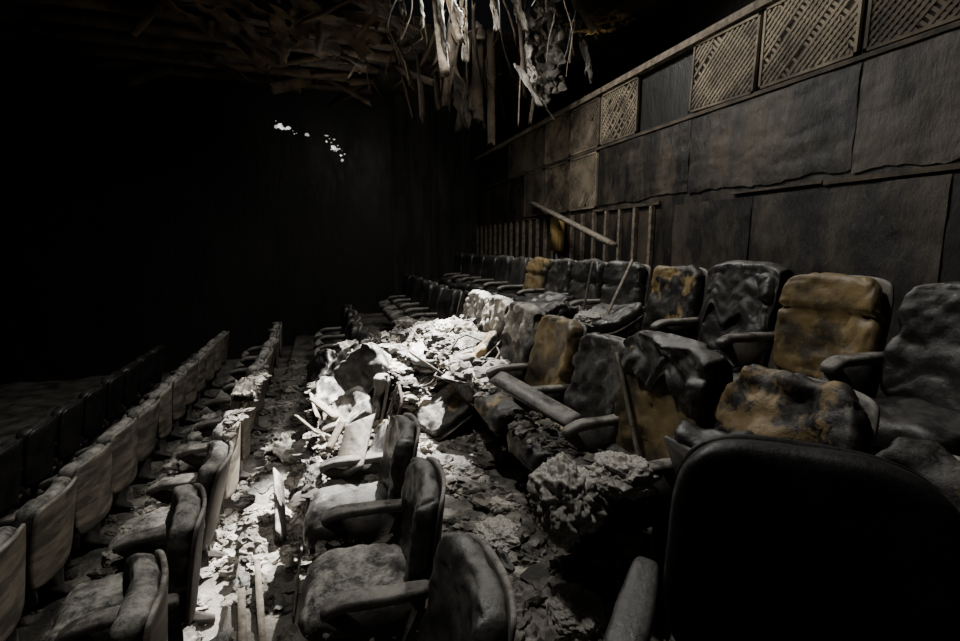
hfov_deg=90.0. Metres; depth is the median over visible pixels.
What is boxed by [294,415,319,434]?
broken lath
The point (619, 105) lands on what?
wall panel
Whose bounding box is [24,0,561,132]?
ceiling
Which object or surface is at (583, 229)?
batten
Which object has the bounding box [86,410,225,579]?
rubble
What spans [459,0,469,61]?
board
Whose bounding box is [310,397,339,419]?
broken lath
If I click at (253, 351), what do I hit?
seat
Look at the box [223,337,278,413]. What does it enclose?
seat
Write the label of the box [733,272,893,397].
seat
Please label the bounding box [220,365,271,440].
rubble
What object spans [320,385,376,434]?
seat
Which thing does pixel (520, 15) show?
board
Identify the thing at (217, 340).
seat
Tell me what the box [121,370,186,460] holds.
seat
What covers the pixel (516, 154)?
wall panel
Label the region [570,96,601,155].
wall panel
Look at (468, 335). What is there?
frame
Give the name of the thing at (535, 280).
seat
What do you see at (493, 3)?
board
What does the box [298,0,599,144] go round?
hanging laths
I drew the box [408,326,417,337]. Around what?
broken lath
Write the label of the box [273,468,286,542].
board
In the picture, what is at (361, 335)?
seat
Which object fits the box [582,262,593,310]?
broken lath
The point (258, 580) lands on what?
broken lath
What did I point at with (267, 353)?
seat
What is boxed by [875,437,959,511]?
seat
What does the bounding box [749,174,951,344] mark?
wall panel
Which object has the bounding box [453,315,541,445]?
seat
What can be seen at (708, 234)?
board
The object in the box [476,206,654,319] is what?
studs
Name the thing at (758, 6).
trim
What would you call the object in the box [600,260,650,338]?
seat
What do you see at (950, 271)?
board
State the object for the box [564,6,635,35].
ceiling panel
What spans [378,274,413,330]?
seat
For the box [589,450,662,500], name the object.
rubble
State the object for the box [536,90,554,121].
board
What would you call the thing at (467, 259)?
seat
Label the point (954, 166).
trim
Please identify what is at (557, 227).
cabinet
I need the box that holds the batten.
[530,201,617,246]
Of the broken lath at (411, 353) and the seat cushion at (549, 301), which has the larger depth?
the seat cushion at (549, 301)
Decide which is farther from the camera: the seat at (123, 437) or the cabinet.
the cabinet
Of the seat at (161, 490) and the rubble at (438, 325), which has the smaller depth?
the seat at (161, 490)
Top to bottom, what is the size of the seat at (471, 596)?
0.952 m
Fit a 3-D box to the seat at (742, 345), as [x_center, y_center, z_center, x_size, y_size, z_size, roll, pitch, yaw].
[1.537,0.160,3.120,0.698,0.999,0.625,-2,9,-15]
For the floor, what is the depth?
4.05 m
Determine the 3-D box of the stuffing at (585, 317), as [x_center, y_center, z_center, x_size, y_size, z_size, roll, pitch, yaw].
[0.892,0.002,3.868,0.233,0.168,0.346,-5,10,-31]
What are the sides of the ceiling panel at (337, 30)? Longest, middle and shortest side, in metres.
1.429 x 0.916 x 0.163 m
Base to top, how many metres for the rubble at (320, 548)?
0.047 m
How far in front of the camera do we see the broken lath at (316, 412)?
3.96 m
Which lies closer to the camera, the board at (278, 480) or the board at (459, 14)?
the board at (278, 480)
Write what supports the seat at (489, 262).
on the floor
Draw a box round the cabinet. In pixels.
[550,217,564,258]
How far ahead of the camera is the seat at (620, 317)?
3.72 m
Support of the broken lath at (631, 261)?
on the seat at (635, 288)
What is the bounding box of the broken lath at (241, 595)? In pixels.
[237,586,246,640]
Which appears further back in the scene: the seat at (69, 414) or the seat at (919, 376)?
the seat at (69, 414)
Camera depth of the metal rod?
2.76 m
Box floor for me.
[0,313,876,640]
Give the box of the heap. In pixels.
[388,380,421,431]
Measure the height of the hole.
0.741 m
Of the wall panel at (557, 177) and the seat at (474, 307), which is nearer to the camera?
the seat at (474, 307)
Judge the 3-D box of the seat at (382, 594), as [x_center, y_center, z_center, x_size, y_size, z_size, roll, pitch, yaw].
[-0.468,1.157,2.140,0.645,0.952,0.620,-2,9,-13]
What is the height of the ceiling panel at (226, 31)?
0.657 m
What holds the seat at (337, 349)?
on the floor
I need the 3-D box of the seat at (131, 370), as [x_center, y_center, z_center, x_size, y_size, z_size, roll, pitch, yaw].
[-5.042,1.069,6.587,0.653,0.950,0.596,-3,9,-19]
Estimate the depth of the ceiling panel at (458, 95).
7.45 m
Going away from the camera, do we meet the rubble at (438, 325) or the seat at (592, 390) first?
the seat at (592, 390)
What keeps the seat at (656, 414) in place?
on the floor
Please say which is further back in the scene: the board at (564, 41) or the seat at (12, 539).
the board at (564, 41)
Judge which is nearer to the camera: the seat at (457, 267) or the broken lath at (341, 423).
the broken lath at (341, 423)
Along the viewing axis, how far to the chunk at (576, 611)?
1.85 m
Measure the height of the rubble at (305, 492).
0.249 m
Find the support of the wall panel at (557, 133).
attached to the wall at (665, 89)
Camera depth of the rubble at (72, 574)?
4.03 m
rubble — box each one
[21,401,205,640]
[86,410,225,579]
[125,375,284,640]
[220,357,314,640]
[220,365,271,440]
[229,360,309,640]
[290,378,378,505]
[305,384,375,486]
[306,479,417,640]
[360,339,407,379]
[362,327,651,640]
[375,331,449,410]
[389,336,438,408]
[391,316,512,387]
[397,320,494,383]
[469,380,617,495]
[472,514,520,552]
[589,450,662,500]
[615,326,828,381]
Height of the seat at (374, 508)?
0.953 m
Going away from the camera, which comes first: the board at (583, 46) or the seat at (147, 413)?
the seat at (147, 413)
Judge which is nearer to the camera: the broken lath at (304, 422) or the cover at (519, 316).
the broken lath at (304, 422)
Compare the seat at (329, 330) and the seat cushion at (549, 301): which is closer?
the seat cushion at (549, 301)
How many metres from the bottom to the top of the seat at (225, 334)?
0.913 m
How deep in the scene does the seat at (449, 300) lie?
5.97 m
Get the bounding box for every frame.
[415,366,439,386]
[433,334,499,383]
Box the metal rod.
[291,499,308,619]
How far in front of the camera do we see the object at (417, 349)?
4.26 m
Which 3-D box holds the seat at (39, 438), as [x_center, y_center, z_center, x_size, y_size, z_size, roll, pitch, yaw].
[-4.309,1.411,4.414,0.654,0.945,0.595,-3,9,-19]
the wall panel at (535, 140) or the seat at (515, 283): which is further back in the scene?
the wall panel at (535, 140)
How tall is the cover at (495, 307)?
0.468 m
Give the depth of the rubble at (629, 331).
3.85 m
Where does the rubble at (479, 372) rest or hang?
on the rubble at (458, 328)
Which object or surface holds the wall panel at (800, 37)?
attached to the wall at (665, 89)
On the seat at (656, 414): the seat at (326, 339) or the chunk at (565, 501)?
the chunk at (565, 501)
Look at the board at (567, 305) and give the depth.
4.43 m
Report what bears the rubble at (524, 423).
on the seat at (592, 390)
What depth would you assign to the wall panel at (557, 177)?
7.46 m
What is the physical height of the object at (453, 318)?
0.176 m
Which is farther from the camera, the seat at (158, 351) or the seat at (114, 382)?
the seat at (158, 351)
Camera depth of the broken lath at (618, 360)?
2.28 m
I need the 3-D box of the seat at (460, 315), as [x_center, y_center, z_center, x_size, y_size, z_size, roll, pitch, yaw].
[-0.421,0.166,5.484,0.638,0.975,0.601,-2,9,-14]
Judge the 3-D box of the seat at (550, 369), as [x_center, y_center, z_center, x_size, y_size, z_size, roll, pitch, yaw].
[0.348,0.488,3.292,0.694,1.017,0.616,-2,9,-15]
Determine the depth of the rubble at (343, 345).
5.23 m
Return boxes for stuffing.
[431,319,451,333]
[572,310,603,328]
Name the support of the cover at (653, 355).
on the seat at (656, 414)
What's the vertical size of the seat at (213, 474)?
0.923 m
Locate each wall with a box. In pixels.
[0,57,521,384]
[478,0,959,397]
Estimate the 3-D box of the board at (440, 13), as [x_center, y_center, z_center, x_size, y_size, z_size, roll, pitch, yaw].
[-0.472,-3.666,5.667,0.091,0.980,0.182,-12,15,-16]
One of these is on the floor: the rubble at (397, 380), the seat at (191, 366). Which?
the seat at (191, 366)
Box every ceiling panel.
[169,0,296,69]
[267,0,382,73]
[351,0,420,38]
[451,31,471,132]
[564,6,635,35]
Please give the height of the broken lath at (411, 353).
0.240 m
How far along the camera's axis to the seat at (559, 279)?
5.46 m
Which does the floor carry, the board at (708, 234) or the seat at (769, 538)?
the seat at (769, 538)
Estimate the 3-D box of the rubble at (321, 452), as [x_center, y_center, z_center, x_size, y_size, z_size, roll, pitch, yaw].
[-1.302,0.756,4.407,0.600,0.210,3.203,-3,9,-18]
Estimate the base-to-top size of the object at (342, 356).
0.452 m
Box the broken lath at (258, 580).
[254,560,266,640]
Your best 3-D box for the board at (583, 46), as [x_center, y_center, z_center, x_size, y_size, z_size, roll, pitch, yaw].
[1.375,-3.535,6.306,0.092,0.811,0.158,-20,19,-2]
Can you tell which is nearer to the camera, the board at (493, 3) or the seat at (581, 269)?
the seat at (581, 269)
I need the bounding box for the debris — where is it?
[531,0,566,105]
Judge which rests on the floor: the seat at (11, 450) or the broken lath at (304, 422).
the seat at (11, 450)
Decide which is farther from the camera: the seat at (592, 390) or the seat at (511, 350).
the seat at (511, 350)
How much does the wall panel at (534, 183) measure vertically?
0.737 m
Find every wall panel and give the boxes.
[508,136,525,177]
[524,169,544,216]
[525,125,544,171]
[544,160,569,214]
[545,112,571,164]
[569,151,598,210]
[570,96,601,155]
[600,75,640,145]
[688,12,763,112]
[758,0,865,89]
[863,0,959,52]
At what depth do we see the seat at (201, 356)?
6.40 m
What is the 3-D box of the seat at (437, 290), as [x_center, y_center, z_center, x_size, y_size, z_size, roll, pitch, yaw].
[-0.765,-0.002,6.575,0.670,0.970,0.602,-2,9,-14]
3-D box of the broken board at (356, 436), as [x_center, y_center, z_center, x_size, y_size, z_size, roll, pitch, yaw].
[-0.835,0.828,3.182,0.219,0.323,0.445,0,9,1]
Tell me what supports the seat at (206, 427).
on the floor
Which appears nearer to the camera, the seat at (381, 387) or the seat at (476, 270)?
the seat at (381, 387)
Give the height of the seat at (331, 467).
0.953 m
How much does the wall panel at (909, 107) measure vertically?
0.769 m
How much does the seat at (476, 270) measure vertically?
0.994 m
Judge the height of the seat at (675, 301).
0.997 m
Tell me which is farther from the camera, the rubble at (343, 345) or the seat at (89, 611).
the rubble at (343, 345)
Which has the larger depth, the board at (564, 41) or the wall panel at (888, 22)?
the board at (564, 41)
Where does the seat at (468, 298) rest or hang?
on the floor
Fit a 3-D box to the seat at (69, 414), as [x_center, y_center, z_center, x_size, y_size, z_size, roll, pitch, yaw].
[-4.490,1.323,4.953,0.652,0.952,0.597,-3,9,-20]
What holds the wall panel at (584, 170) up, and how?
attached to the wall at (665, 89)
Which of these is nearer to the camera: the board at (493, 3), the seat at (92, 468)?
the seat at (92, 468)
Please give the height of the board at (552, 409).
0.177 m
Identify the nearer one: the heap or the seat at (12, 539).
the seat at (12, 539)
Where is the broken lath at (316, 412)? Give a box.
[309,393,319,419]
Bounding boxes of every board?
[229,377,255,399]
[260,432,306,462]
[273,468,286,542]
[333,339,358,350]
[335,414,374,477]
[398,0,406,15]
[419,0,424,30]
[437,0,449,51]
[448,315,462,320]
[453,0,463,27]
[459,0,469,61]
[488,371,583,426]
[490,0,499,31]
[511,0,527,31]
[514,63,542,106]
[524,8,538,84]
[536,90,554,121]
[560,301,590,312]
[562,11,574,59]
[577,20,592,83]
[598,119,691,205]
[671,196,752,328]
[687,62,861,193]
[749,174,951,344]
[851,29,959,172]
[939,173,959,282]
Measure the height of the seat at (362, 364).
0.514 m
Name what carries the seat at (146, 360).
on the floor
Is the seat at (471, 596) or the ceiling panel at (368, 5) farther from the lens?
the ceiling panel at (368, 5)
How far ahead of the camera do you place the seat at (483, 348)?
4.10 m
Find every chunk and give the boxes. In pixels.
[527,452,607,550]
[545,583,606,640]
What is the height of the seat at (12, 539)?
0.916 m
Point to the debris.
(547, 76)
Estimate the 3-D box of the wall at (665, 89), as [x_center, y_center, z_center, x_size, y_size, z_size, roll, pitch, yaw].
[2.486,-2.019,5.588,1.197,4.937,12.497,-3,9,-18]
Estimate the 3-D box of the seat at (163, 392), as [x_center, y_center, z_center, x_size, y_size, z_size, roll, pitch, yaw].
[-3.511,1.146,4.939,0.626,0.908,0.579,-4,10,-21]
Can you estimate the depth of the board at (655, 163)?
5.47 m
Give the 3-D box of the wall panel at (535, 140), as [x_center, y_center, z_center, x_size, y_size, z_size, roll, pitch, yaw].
[0.937,-2.906,8.181,0.033,0.627,0.757,-3,9,-18]
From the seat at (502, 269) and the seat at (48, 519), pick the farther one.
the seat at (502, 269)
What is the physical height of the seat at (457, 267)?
1.001 m
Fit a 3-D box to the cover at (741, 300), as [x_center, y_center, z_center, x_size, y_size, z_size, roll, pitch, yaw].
[1.733,-0.133,3.165,0.210,0.522,0.584,-3,9,-18]
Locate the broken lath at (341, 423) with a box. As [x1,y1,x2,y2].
[325,418,345,450]
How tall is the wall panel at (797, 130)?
0.743 m
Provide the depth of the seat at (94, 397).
5.43 m
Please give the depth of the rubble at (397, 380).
4.09 m
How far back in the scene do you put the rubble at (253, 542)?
3.15 m
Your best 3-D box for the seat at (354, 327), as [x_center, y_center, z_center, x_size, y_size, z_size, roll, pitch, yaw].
[-1.846,0.511,6.252,0.652,0.956,0.626,-3,9,-18]
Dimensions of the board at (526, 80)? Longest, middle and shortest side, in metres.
0.604 x 0.268 x 0.057 m
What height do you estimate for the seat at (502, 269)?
0.994 m
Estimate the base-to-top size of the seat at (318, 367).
0.512 m
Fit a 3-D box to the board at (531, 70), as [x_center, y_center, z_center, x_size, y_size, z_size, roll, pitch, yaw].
[0.623,-3.455,6.071,0.166,0.893,0.192,-10,13,-17]
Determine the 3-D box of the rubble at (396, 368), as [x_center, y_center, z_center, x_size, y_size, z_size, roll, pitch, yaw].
[-0.943,0.316,4.414,0.301,0.115,1.583,-4,10,-24]
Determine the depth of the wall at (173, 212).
9.54 m
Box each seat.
[0,415,56,518]
[0,438,22,515]
[0,443,112,601]
[0,523,25,640]
[6,476,76,640]
[19,397,83,504]
[35,417,137,552]
[44,483,206,640]
[53,383,105,475]
[71,399,159,513]
[88,371,123,445]
[101,440,232,628]
[104,361,139,431]
[105,382,171,485]
[108,549,168,640]
[120,353,152,419]
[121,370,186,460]
[135,345,164,405]
[138,360,197,440]
[146,410,240,558]
[154,350,207,424]
[166,343,214,410]
[167,389,249,513]
[177,336,221,398]
[186,331,228,388]
[186,372,262,481]
[200,358,266,454]
[216,347,272,433]
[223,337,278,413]
[234,329,279,397]
[241,322,281,384]
[298,456,445,640]
[303,413,419,554]
[304,349,336,393]
[313,309,356,349]
[313,315,360,357]
[314,304,351,342]
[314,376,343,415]
[319,384,403,483]
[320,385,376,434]
[322,373,390,433]
[334,342,392,395]
[336,321,362,355]
[355,330,374,343]
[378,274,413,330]
[383,276,422,317]
[387,279,430,321]
[393,281,437,327]
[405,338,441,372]
[410,284,447,319]
[417,532,516,640]
[426,288,461,321]
[433,253,465,303]
[439,253,475,308]
[444,307,508,416]
[448,254,487,293]
[451,290,469,318]
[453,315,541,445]
[453,331,501,364]
[456,255,498,293]
[462,290,491,325]
[463,297,485,329]
[468,255,513,291]
[474,315,586,483]
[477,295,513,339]
[483,256,532,295]
[497,257,552,299]
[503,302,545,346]
[507,332,624,471]
[513,258,576,301]
[556,258,606,318]
[566,346,722,599]
[578,302,643,334]
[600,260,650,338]
[603,434,959,640]
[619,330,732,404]
[643,265,707,339]
[663,364,879,473]
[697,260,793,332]
[699,272,786,372]
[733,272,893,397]
[870,281,959,456]
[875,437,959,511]
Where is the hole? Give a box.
[274,123,344,161]
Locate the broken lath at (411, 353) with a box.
[408,350,448,379]
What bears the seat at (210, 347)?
on the floor
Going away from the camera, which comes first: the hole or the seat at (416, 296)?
the seat at (416, 296)
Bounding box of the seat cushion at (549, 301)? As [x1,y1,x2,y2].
[527,291,575,315]
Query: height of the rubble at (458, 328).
0.374 m
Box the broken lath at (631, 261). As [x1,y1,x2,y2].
[606,259,632,314]
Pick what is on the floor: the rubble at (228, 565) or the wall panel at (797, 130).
the rubble at (228, 565)
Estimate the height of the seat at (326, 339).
0.962 m
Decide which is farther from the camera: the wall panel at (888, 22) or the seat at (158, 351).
the seat at (158, 351)
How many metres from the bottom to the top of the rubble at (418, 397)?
0.563 m
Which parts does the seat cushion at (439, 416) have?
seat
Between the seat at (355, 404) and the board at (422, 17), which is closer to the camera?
the seat at (355, 404)
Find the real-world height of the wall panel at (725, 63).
0.627 m
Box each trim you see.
[475,0,779,160]
[476,20,959,225]
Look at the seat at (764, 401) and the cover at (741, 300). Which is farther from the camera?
the cover at (741, 300)
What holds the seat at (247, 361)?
on the floor
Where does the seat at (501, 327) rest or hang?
on the floor
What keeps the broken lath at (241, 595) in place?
on the rubble at (253, 542)
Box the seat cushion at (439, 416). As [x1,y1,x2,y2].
[414,383,476,441]
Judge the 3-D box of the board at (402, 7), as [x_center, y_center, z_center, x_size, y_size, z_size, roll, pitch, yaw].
[-0.928,-3.862,5.581,0.123,0.536,0.198,4,10,24]
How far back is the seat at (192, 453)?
3.84 m
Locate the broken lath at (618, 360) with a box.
[615,352,640,456]
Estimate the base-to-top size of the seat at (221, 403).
0.926 m
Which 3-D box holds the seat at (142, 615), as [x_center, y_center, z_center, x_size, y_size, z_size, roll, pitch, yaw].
[-1.462,1.429,1.731,0.641,0.940,0.616,-4,10,-24]

